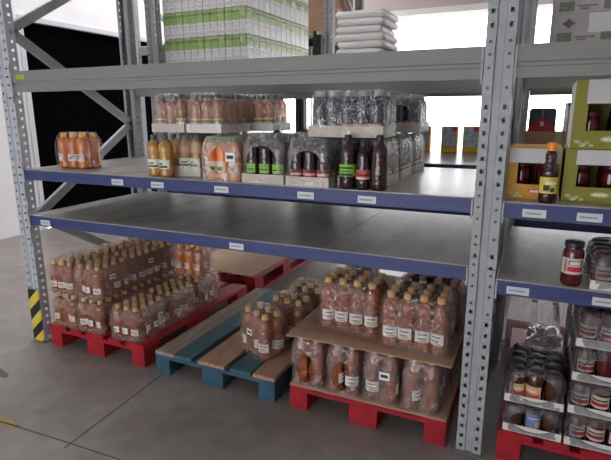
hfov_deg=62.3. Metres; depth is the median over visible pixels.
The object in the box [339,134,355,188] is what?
bottle
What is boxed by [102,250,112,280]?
bottle
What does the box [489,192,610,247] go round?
beam
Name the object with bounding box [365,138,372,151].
bottle
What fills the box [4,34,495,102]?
beam
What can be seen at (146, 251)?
bottle
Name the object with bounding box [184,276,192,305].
bottle
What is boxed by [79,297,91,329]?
bottle
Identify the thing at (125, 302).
bottle
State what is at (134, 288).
bottle
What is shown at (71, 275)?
bottle
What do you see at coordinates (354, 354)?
bottle
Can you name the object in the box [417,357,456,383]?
pack
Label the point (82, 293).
bottle
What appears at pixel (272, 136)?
bottle
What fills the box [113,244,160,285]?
pack
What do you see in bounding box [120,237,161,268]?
pack
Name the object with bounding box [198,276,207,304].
bottle
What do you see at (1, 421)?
joint
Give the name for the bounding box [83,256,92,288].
bottle
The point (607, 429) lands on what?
jar
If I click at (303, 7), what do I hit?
pack
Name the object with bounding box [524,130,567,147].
carton
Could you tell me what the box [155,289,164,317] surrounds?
bottle
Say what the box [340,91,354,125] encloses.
bottle
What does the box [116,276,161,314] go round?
pack
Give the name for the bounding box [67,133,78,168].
bottle
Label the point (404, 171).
tray
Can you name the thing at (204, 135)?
bottle
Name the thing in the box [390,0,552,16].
trim
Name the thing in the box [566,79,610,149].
carton
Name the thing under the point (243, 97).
bottle
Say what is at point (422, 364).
bottle
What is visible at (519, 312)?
pallet
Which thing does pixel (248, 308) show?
bottle
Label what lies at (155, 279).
bottle
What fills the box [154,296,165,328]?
bottle
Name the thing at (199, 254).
bottle
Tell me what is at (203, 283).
bottle
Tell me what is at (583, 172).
jar
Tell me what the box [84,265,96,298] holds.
bottle
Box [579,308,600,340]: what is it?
jar
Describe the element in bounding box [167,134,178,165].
bottle
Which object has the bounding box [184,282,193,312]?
bottle
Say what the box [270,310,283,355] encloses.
bottle
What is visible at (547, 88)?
beam
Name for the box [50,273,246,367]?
pallet
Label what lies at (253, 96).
bottle
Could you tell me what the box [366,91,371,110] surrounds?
bottle
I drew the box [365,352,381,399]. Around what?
bottle
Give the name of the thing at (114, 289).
bottle
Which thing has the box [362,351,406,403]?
pack
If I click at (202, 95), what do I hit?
bottle
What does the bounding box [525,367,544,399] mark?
jar
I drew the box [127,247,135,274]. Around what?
bottle
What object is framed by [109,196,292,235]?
panel
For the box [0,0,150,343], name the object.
frame
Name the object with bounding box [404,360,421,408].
bottle
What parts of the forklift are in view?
mast rail, rail, lift chain, lift chain, rail, mast rail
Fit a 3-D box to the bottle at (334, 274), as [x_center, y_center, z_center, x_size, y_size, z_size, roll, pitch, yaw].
[0.150,0.346,2.641,0.079,0.262,0.079,6,14,24]
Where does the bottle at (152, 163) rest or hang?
on the panel at (144, 172)
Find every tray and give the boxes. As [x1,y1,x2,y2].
[152,93,207,131]
[152,123,185,131]
[163,132,226,176]
[163,165,205,176]
[186,92,249,132]
[186,123,249,132]
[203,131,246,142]
[239,94,290,130]
[242,132,303,184]
[242,172,289,184]
[250,122,290,130]
[286,136,343,187]
[286,175,338,187]
[296,132,318,137]
[308,89,396,137]
[337,137,398,186]
[337,172,398,186]
[390,94,428,132]
[393,122,428,132]
[393,133,412,179]
[395,166,412,179]
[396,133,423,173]
[413,161,423,173]
[502,400,563,442]
[504,343,566,411]
[562,331,568,367]
[562,395,610,454]
[565,304,572,345]
[566,357,610,420]
[568,327,610,386]
[570,304,573,315]
[572,304,610,350]
[587,269,610,290]
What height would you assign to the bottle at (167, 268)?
0.216 m
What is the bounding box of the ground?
[283,127,562,151]
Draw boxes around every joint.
[1,421,121,459]
[64,374,161,447]
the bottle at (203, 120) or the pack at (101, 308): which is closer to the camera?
the bottle at (203, 120)
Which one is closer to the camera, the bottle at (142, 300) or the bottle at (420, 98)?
the bottle at (420, 98)
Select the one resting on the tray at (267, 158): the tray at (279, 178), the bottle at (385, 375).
the tray at (279, 178)
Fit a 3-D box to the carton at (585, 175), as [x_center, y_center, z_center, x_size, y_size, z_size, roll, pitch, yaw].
[1.179,-0.233,2.064,0.235,0.205,0.306,6,14,24]
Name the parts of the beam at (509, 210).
plate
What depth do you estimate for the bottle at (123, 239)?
3.84 m
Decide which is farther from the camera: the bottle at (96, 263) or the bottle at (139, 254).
the bottle at (139, 254)
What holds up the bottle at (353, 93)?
on the tray at (364, 113)
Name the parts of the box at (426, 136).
printed panel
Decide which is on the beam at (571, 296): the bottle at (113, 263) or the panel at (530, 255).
the panel at (530, 255)
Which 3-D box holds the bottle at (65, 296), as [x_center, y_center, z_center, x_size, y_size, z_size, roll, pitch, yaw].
[-1.572,0.522,3.336,0.067,0.216,0.067,6,14,24]
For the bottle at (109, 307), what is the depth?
3.49 m
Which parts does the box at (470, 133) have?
printed panel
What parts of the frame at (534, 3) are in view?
post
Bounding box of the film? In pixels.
[525,323,562,347]
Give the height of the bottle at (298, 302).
0.262 m
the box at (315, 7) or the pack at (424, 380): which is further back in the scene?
the box at (315, 7)
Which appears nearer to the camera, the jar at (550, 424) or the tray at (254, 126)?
the jar at (550, 424)
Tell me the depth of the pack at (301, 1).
4.71 m
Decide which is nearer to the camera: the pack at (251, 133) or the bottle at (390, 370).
the bottle at (390, 370)
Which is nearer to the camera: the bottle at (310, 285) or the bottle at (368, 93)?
the bottle at (368, 93)
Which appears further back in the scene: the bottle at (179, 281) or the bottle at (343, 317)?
the bottle at (179, 281)
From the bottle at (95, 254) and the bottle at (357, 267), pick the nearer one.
the bottle at (357, 267)
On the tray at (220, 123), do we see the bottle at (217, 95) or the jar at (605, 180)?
the bottle at (217, 95)
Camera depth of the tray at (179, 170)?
2.77 m
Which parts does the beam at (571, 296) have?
plate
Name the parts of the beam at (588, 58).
plate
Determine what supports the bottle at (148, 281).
on the pack at (144, 285)
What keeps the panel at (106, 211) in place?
on the beam at (361, 260)
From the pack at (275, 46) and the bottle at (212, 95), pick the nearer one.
the bottle at (212, 95)
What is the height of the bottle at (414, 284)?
0.262 m
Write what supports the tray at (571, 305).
on the tray at (569, 325)
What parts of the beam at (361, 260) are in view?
plate, plate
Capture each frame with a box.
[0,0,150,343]
[132,0,174,190]
[144,0,231,273]
[324,0,363,54]
[452,0,530,458]
[500,0,537,339]
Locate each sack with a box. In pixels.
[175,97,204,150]
[335,8,398,22]
[335,32,397,44]
[336,24,395,36]
[336,48,387,53]
[337,16,398,30]
[337,40,397,50]
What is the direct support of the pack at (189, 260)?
on the pack at (195, 285)
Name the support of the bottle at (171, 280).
on the pack at (178, 308)
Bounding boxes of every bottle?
[49,259,62,291]
[54,292,66,323]
[57,260,69,293]
[58,133,69,167]
[60,256,70,288]
[61,294,73,325]
[64,289,74,319]
[65,262,77,295]
[66,258,76,290]
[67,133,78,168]
[67,254,79,285]
[69,295,80,327]
[70,290,80,321]
[73,286,83,316]
[74,259,84,291]
[75,255,85,286]
[76,133,91,168]
[76,251,85,277]
[76,263,87,297]
[78,292,87,317]
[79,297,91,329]
[83,252,93,276]
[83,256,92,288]
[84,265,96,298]
[85,260,96,293]
[87,133,101,167]
[87,299,99,331]
[88,248,94,272]
[88,288,95,319]
[88,294,99,325]
[91,253,100,285]
[92,266,104,300]
[93,258,104,289]
[93,262,104,295]
[94,249,102,273]
[95,301,107,333]
[96,292,107,321]
[96,295,107,327]
[101,259,112,291]
[101,263,113,296]
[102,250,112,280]
[102,255,112,286]
[104,292,114,323]
[104,297,114,329]
[106,288,112,318]
[109,256,120,288]
[109,260,120,293]
[110,248,120,274]
[112,293,122,325]
[113,251,121,282]
[113,289,120,319]
[113,303,122,337]
[117,257,128,290]
[118,245,127,268]
[120,238,127,265]
[120,249,128,271]
[120,253,130,284]
[120,290,129,316]
[121,305,131,339]
[122,300,130,332]
[123,285,130,314]
[125,243,134,271]
[127,239,133,252]
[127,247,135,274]
[127,250,136,281]
[128,254,139,285]
[130,286,140,307]
[130,296,138,329]
[130,301,139,334]
[130,307,142,341]
[133,240,142,268]
[135,248,142,278]
[136,251,146,282]
[137,283,146,311]
[137,293,146,325]
[138,298,146,331]
[138,303,150,337]
[141,239,148,265]
[142,245,149,275]
[142,249,152,279]
[143,241,150,268]
[144,280,154,308]
[146,294,154,326]
[146,299,157,333]
[147,135,162,175]
[149,288,155,319]
[150,246,159,276]
[152,242,158,271]
[152,277,161,297]
[153,272,160,293]
[154,285,162,310]
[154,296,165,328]
[155,95,165,123]
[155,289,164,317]
[157,241,165,268]
[158,135,173,176]
[158,243,168,272]
[160,273,168,299]
[162,282,169,312]
[162,286,171,317]
[164,95,173,117]
[164,291,174,323]
[165,94,175,123]
[165,242,174,270]
[166,270,175,298]
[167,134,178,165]
[168,279,176,308]
[170,283,177,314]
[170,288,181,319]
[172,95,181,117]
[173,95,183,117]
[175,94,188,123]
[175,243,184,273]
[176,133,187,166]
[176,275,184,304]
[176,280,183,306]
[177,285,187,315]
[178,134,190,166]
[179,100,189,123]
[181,95,190,117]
[184,95,195,117]
[184,245,193,274]
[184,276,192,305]
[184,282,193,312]
[185,133,196,158]
[187,133,199,159]
[189,95,198,123]
[190,94,200,123]
[190,134,204,167]
[190,275,198,302]
[192,278,201,307]
[193,246,204,276]
[196,133,207,158]
[196,277,204,299]
[198,94,208,123]
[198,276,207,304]
[199,133,208,167]
[201,94,211,123]
[201,246,210,273]
[202,274,209,296]
[204,273,212,300]
[205,137,216,179]
[206,95,215,117]
[208,94,219,117]
[209,269,218,297]
[212,93,224,123]
[215,136,220,145]
[216,94,226,117]
[216,137,229,180]
[219,94,231,123]
[224,95,233,117]
[227,94,238,123]
[227,137,233,146]
[228,138,242,180]
[233,94,245,122]
[239,96,249,117]
[239,137,246,172]
[242,305,255,349]
[244,95,253,122]
[245,96,253,117]
[246,135,258,173]
[249,95,259,117]
[250,309,263,354]
[253,95,263,122]
[255,302,267,339]
[256,96,264,117]
[256,134,262,146]
[258,314,272,359]
[259,95,269,117]
[259,135,271,174]
[263,306,275,349]
[264,95,275,122]
[269,134,275,147]
[270,95,280,122]
[270,295,281,336]
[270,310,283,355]
[272,135,285,174]
[273,125,280,133]
[275,95,286,122]
[277,291,288,331]
[281,298,292,340]
[282,135,291,173]
[288,285,299,321]
[288,293,299,325]
[289,134,294,145]
[290,138,303,176]
[292,300,304,342]
[293,281,303,319]
[295,338,309,382]
[297,277,308,313]
[299,296,311,321]
[300,138,306,158]
[300,286,311,315]
[302,340,315,374]
[303,139,316,176]
[304,282,315,316]
[309,279,319,305]
[309,341,324,385]
[311,288,320,310]
[312,91,326,125]
[313,138,319,150]
[316,284,326,307]
[316,343,330,378]
[317,139,330,177]
[321,275,335,327]
[323,92,328,111]
[323,343,335,370]
[326,91,340,125]
[326,138,335,176]
[327,271,341,321]
[329,345,344,390]
[332,137,339,175]
[332,267,345,311]
[335,277,350,329]
[335,347,349,381]
[337,92,342,111]
[337,137,342,148]
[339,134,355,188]
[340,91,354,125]
[340,273,355,323]
[344,265,354,287]
[344,348,360,394]
[345,269,359,314]
[348,266,360,290]
[349,280,364,332]
[350,350,365,386]
[351,91,356,110]
[352,138,358,150]
[354,275,369,326]
[355,90,369,125]
[356,139,368,162]
[356,141,370,189]
[357,267,368,284]
[359,271,373,314]
[362,268,374,291]
[363,282,379,335]
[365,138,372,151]
[365,268,378,289]
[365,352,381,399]
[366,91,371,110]
[368,277,384,329]
[369,90,384,125]
[370,135,387,190]
[370,355,386,390]
[373,273,388,323]
[381,91,389,125]
[381,289,399,345]
[381,356,398,403]
[385,91,393,125]
[385,138,391,175]
[386,284,402,338]
[386,357,403,394]
[387,137,395,173]
[390,280,406,319]
[391,95,395,111]
[392,357,406,386]
[393,136,400,170]
[394,94,406,122]
[396,135,403,170]
[397,292,415,348]
[399,274,414,308]
[401,135,407,168]
[402,287,418,341]
[403,134,410,167]
[404,95,407,120]
[404,273,417,295]
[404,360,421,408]
[405,282,421,330]
[406,94,418,122]
[407,274,419,294]
[408,134,414,165]
[408,360,425,399]
[410,133,416,164]
[412,363,426,389]
[413,294,432,351]
[414,276,428,317]
[415,133,419,163]
[416,95,421,122]
[417,133,421,162]
[418,289,435,344]
[419,95,424,122]
[419,275,432,302]
[421,276,434,293]
[421,284,437,331]
[421,364,439,413]
[422,95,426,122]
[426,366,443,403]
[428,278,444,322]
[429,365,445,393]
[430,296,449,354]
[433,368,448,383]
[434,277,447,300]
[434,291,452,347]
[436,277,450,296]
[438,286,454,340]
[444,280,461,333]
[448,279,463,327]
[452,279,465,321]
[453,281,467,313]
[537,142,557,203]
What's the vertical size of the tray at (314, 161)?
0.226 m
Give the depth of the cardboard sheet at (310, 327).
2.47 m
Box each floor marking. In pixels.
[0,368,8,377]
[0,414,19,428]
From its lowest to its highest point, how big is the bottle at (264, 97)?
0.196 m
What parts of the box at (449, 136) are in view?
printed panel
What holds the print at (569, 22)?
attached to the patterned box at (591, 25)
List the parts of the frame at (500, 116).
foot plate, foot plate, post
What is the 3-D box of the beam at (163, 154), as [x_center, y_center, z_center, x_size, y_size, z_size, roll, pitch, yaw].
[0.023,-0.461,3.816,2.772,0.225,0.060,6,14,24]
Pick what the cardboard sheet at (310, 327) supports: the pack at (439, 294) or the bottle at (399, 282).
the pack at (439, 294)
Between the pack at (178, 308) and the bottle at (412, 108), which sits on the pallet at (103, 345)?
the pack at (178, 308)
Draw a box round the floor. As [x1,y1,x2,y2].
[0,227,574,459]
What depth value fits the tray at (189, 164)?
2.80 m
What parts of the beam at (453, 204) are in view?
plate, plate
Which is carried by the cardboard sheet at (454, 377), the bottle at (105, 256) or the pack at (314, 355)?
the pack at (314, 355)
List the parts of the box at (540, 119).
red panel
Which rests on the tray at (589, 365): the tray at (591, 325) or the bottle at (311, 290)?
the tray at (591, 325)
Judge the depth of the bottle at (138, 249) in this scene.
3.56 m
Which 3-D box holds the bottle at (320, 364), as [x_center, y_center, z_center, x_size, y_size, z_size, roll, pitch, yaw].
[0.060,0.660,2.571,0.079,0.262,0.080,6,14,24]
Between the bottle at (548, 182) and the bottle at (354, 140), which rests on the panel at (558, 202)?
the bottle at (548, 182)
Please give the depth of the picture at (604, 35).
2.93 m
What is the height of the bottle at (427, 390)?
0.262 m
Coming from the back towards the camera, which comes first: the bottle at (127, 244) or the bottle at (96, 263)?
the bottle at (127, 244)
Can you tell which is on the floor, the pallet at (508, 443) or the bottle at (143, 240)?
the pallet at (508, 443)
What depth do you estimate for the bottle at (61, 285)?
3.28 m
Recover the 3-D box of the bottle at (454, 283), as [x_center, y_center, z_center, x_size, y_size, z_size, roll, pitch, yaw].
[0.728,0.377,2.501,0.080,0.262,0.080,6,14,24]
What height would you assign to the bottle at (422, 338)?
0.262 m
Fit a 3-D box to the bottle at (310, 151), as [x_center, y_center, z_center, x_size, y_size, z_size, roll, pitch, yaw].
[0.022,-0.321,2.381,0.066,0.216,0.066,6,14,24]
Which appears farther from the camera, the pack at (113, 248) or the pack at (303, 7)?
the pack at (303, 7)
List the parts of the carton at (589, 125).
pale panel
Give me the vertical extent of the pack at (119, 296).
0.222 m
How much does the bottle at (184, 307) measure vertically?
0.216 m
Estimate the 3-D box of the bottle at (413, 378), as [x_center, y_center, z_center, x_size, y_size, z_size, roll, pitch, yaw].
[0.540,0.688,2.444,0.079,0.262,0.078,6,14,24]
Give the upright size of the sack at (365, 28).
0.051 m
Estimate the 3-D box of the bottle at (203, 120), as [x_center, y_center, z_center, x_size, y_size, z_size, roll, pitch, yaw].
[-0.516,-0.615,2.656,0.066,0.196,0.066,6,14,24]
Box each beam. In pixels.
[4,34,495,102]
[17,163,483,243]
[23,209,478,309]
[135,79,482,104]
[136,30,326,61]
[157,90,481,104]
[162,149,475,168]
[163,190,472,215]
[232,92,481,100]
[307,46,339,54]
[483,269,610,321]
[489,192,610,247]
[501,33,610,95]
[511,218,610,233]
[522,88,571,101]
[523,76,610,92]
[530,90,571,97]
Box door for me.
[16,14,173,229]
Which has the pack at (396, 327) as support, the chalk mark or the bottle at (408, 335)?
the bottle at (408, 335)
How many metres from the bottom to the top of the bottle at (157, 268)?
0.216 m
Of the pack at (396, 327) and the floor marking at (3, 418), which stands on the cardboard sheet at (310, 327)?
the pack at (396, 327)
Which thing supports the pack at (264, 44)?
on the pallet
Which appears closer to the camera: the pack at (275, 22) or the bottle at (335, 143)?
the bottle at (335, 143)
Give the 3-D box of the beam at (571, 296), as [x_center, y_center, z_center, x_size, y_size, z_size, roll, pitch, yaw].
[2.018,0.398,1.571,2.772,0.225,0.060,6,14,24]
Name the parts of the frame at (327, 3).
post, post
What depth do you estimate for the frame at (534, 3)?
3.86 m
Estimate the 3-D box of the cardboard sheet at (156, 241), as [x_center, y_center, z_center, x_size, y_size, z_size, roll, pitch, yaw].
[-1.418,0.154,5.366,0.770,0.005,1.170,6,14,24]
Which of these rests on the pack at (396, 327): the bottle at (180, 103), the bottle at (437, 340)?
the bottle at (437, 340)
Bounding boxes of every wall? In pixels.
[0,0,274,238]
[275,0,552,132]
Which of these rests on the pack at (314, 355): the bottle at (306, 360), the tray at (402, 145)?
the bottle at (306, 360)
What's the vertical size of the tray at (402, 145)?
0.226 m
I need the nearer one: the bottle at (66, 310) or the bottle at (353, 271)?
the bottle at (353, 271)
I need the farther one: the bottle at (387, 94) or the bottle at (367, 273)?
the bottle at (367, 273)
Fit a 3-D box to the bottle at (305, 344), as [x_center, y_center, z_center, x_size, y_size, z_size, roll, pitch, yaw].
[0.019,0.635,2.678,0.079,0.262,0.078,6,14,24]
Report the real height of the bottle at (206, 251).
0.218 m
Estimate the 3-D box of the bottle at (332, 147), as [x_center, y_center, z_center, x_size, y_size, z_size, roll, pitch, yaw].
[0.113,-0.329,2.414,0.066,0.216,0.066,6,14,24]
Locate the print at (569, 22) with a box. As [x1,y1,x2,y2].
[562,18,575,28]
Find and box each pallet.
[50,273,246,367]
[155,288,311,402]
[181,257,307,292]
[290,370,460,446]
[495,327,610,459]
[505,296,568,338]
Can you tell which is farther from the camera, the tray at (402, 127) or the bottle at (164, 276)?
the bottle at (164, 276)
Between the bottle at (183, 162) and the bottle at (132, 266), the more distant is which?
the bottle at (132, 266)
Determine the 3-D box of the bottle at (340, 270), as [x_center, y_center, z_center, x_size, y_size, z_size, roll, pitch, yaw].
[0.181,0.330,2.709,0.080,0.262,0.079,6,14,24]
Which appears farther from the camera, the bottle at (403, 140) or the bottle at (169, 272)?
the bottle at (169, 272)
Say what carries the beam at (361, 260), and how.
attached to the frame at (132, 126)
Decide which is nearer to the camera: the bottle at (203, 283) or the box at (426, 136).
the bottle at (203, 283)
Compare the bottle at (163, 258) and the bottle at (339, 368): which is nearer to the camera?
the bottle at (339, 368)
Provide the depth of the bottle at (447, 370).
2.62 m
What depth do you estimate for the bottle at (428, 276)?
2.59 m
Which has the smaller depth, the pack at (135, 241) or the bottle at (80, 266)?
the bottle at (80, 266)
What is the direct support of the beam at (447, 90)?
attached to the frame at (156, 50)
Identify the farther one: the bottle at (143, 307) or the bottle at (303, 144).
the bottle at (143, 307)
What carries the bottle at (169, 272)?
on the pack at (165, 276)
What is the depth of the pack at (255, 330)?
2.94 m
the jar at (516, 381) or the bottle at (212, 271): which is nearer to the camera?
the jar at (516, 381)
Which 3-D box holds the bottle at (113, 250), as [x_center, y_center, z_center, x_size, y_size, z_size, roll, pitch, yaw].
[-1.355,0.232,3.590,0.067,0.216,0.067,6,14,24]
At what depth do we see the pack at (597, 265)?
1.96 m
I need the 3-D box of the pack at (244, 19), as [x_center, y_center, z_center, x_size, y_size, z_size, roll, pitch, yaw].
[-0.499,-1.631,3.970,0.203,0.198,0.193,6,14,24]
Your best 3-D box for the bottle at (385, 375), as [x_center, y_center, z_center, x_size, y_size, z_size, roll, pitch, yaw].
[0.407,0.695,2.415,0.080,0.262,0.079,6,14,24]
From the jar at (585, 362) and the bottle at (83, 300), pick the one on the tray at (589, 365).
the jar at (585, 362)
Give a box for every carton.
[505,144,562,200]
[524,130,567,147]
[559,145,610,203]
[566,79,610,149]
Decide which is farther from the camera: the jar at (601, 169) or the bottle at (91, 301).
the bottle at (91, 301)
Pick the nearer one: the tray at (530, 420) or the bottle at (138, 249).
the tray at (530, 420)
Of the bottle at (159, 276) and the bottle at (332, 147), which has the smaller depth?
the bottle at (332, 147)
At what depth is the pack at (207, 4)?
3.94 m
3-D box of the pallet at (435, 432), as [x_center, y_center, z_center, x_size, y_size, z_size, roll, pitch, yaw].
[0.531,0.774,3.019,0.800,0.144,1.200,6,14,24]
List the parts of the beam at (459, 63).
plate, plate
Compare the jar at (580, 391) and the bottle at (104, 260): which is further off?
the bottle at (104, 260)
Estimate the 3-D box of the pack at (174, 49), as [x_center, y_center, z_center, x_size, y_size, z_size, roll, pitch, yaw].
[-1.044,-1.493,4.260,0.203,0.198,0.193,6,14,24]
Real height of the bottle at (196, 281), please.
0.216 m
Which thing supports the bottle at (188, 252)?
on the pack at (189, 260)
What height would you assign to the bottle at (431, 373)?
0.262 m
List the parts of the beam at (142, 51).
plate, plate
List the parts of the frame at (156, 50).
post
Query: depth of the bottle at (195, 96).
2.68 m
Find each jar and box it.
[505,401,523,425]
[507,363,525,395]
[516,163,530,183]
[523,405,541,429]
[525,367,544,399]
[535,163,543,184]
[541,408,559,433]
[543,363,562,392]
[543,370,563,402]
[560,239,584,286]
[566,413,586,439]
[570,380,590,407]
[574,347,595,374]
[576,165,589,186]
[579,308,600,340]
[585,417,606,444]
[586,111,600,130]
[589,384,610,411]
[592,251,610,281]
[594,350,610,377]
[595,165,600,187]
[597,165,603,187]
[598,311,602,336]
[599,166,610,187]
[599,311,610,342]
[605,421,610,445]
[606,111,610,130]
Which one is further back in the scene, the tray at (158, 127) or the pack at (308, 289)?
the pack at (308, 289)
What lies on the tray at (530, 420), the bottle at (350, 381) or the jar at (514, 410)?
the jar at (514, 410)
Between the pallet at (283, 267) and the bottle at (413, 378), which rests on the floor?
the pallet at (283, 267)
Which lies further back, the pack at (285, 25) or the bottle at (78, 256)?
the pack at (285, 25)
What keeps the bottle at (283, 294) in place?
on the pack at (290, 319)
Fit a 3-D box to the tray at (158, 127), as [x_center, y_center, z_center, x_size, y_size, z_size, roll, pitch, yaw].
[-0.688,-0.584,2.873,0.220,0.045,0.289,6,14,24]
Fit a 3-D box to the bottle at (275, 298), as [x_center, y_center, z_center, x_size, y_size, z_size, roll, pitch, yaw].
[-0.183,0.535,3.157,0.078,0.262,0.079,6,14,24]
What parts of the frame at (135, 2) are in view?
post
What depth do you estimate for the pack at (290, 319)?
3.14 m
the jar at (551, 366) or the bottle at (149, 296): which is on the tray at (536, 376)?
the jar at (551, 366)
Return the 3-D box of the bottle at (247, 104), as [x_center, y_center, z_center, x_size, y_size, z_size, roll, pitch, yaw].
[-0.332,-0.711,3.064,0.066,0.196,0.066,6,14,24]
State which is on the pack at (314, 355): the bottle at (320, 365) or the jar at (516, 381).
the bottle at (320, 365)
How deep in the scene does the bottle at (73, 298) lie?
3.32 m
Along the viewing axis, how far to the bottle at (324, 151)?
2.33 m
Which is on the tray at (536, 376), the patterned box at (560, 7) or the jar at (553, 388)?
the jar at (553, 388)
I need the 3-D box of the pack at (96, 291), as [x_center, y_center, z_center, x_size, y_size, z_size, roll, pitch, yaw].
[-1.316,0.301,3.281,0.234,0.222,0.303,6,14,24]
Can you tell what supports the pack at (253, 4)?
on the pack at (244, 19)
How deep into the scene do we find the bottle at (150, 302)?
3.23 m
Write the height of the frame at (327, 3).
3.400 m
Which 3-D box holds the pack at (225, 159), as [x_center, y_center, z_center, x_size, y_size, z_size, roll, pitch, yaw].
[-0.377,-0.391,2.688,0.241,0.222,0.316,6,14,24]
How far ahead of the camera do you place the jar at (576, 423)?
2.12 m
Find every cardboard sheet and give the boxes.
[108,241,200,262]
[210,249,286,276]
[286,273,465,368]
[289,338,463,421]
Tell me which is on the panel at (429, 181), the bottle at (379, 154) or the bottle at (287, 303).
the bottle at (379, 154)
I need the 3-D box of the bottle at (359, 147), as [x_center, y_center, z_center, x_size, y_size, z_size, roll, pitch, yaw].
[0.267,-0.316,2.357,0.066,0.216,0.066,6,14,24]
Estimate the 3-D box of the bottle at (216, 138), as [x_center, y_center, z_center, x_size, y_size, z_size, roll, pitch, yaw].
[-0.458,-0.387,2.688,0.070,0.216,0.069,6,14,24]
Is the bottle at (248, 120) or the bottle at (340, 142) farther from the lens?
the bottle at (248, 120)
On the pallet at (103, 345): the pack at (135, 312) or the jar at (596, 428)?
the pack at (135, 312)
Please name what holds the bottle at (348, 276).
on the pack at (358, 307)
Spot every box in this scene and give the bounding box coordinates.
[307,0,352,36]
[420,126,431,151]
[441,126,458,152]
[462,126,478,152]
[528,108,556,130]
[549,11,610,42]
[552,0,610,14]
[563,103,570,130]
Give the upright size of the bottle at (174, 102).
0.196 m
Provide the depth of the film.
3.01 m
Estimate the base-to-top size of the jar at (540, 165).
0.140 m
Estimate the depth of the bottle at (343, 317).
2.55 m
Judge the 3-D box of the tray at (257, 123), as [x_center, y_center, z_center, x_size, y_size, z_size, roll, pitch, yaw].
[-0.267,-0.689,2.961,0.297,0.206,0.228,6,14,24]
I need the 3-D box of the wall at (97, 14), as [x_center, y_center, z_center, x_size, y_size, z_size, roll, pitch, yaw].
[-3.750,-2.376,5.890,0.200,5.000,14.000,6,14,24]
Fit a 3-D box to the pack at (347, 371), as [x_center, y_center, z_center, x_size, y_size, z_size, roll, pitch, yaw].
[0.229,0.654,2.582,0.188,0.268,0.272,6,14,24]
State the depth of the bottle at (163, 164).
2.74 m
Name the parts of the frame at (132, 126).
post, foot plate, post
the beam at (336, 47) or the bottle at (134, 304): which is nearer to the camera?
the bottle at (134, 304)
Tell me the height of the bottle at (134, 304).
0.216 m
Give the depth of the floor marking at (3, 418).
2.54 m
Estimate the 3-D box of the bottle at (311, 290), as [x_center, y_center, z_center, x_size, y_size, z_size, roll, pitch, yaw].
[0.061,0.463,3.463,0.080,0.262,0.079,6,14,24]
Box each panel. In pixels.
[23,156,170,174]
[30,191,213,223]
[104,168,204,180]
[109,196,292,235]
[139,33,338,47]
[202,179,321,188]
[204,202,384,248]
[322,167,475,198]
[322,209,472,266]
[422,151,476,165]
[496,226,610,293]
[503,191,610,209]
[514,218,608,225]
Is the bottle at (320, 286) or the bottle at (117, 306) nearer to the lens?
the bottle at (117, 306)
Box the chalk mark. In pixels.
[122,401,140,412]
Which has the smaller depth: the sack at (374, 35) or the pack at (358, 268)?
the pack at (358, 268)
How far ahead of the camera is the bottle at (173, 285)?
3.50 m
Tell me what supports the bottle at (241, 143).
on the pack at (225, 159)
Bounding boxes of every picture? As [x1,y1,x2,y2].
[508,191,521,196]
[556,33,571,41]
[559,2,574,11]
[564,194,582,200]
[574,140,592,146]
[600,31,610,39]
[604,0,610,8]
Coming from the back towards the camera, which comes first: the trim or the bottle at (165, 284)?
the trim
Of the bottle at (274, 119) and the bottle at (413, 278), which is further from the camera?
the bottle at (274, 119)
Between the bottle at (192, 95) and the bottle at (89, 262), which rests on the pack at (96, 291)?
the bottle at (89, 262)
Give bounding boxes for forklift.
[295,31,324,133]
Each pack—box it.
[48,251,100,295]
[53,285,102,327]
[58,132,101,168]
[74,255,128,300]
[79,288,129,333]
[88,241,134,280]
[93,272,136,310]
[111,292,167,341]
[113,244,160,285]
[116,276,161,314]
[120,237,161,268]
[123,262,163,292]
[143,240,183,272]
[145,279,193,323]
[146,263,185,299]
[162,0,182,13]
[163,13,185,39]
[165,39,184,62]
[174,243,212,276]
[176,269,220,307]
[182,0,202,11]
[183,11,204,37]
[184,37,204,61]
[202,134,256,181]
[203,0,224,9]
[203,8,225,36]
[204,36,225,60]
[224,0,257,9]
[225,6,258,36]
[226,34,258,59]
[236,132,282,136]
[242,302,286,359]
[258,0,269,13]
[258,10,269,38]
[259,37,270,57]
[268,291,313,342]
[269,15,280,41]
[270,0,280,17]
[270,40,280,56]
[280,0,290,20]
[280,19,290,44]
[281,43,290,56]
[287,277,331,321]
[290,0,299,23]
[291,22,299,46]
[291,45,299,55]
[292,337,339,385]
[299,0,307,4]
[299,2,307,26]
[299,25,307,48]
[300,48,307,55]
[320,267,388,335]
[326,344,370,394]
[344,265,379,292]
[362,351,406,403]
[380,280,456,354]
[399,273,465,333]
[401,360,447,413]
[412,274,467,313]
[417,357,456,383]
[583,236,610,290]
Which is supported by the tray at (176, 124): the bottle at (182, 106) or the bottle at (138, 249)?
the bottle at (182, 106)
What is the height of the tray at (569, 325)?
0.149 m
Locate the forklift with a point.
(318, 40)
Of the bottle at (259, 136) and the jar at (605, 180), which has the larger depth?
the bottle at (259, 136)
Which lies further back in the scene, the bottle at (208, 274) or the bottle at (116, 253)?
the bottle at (208, 274)

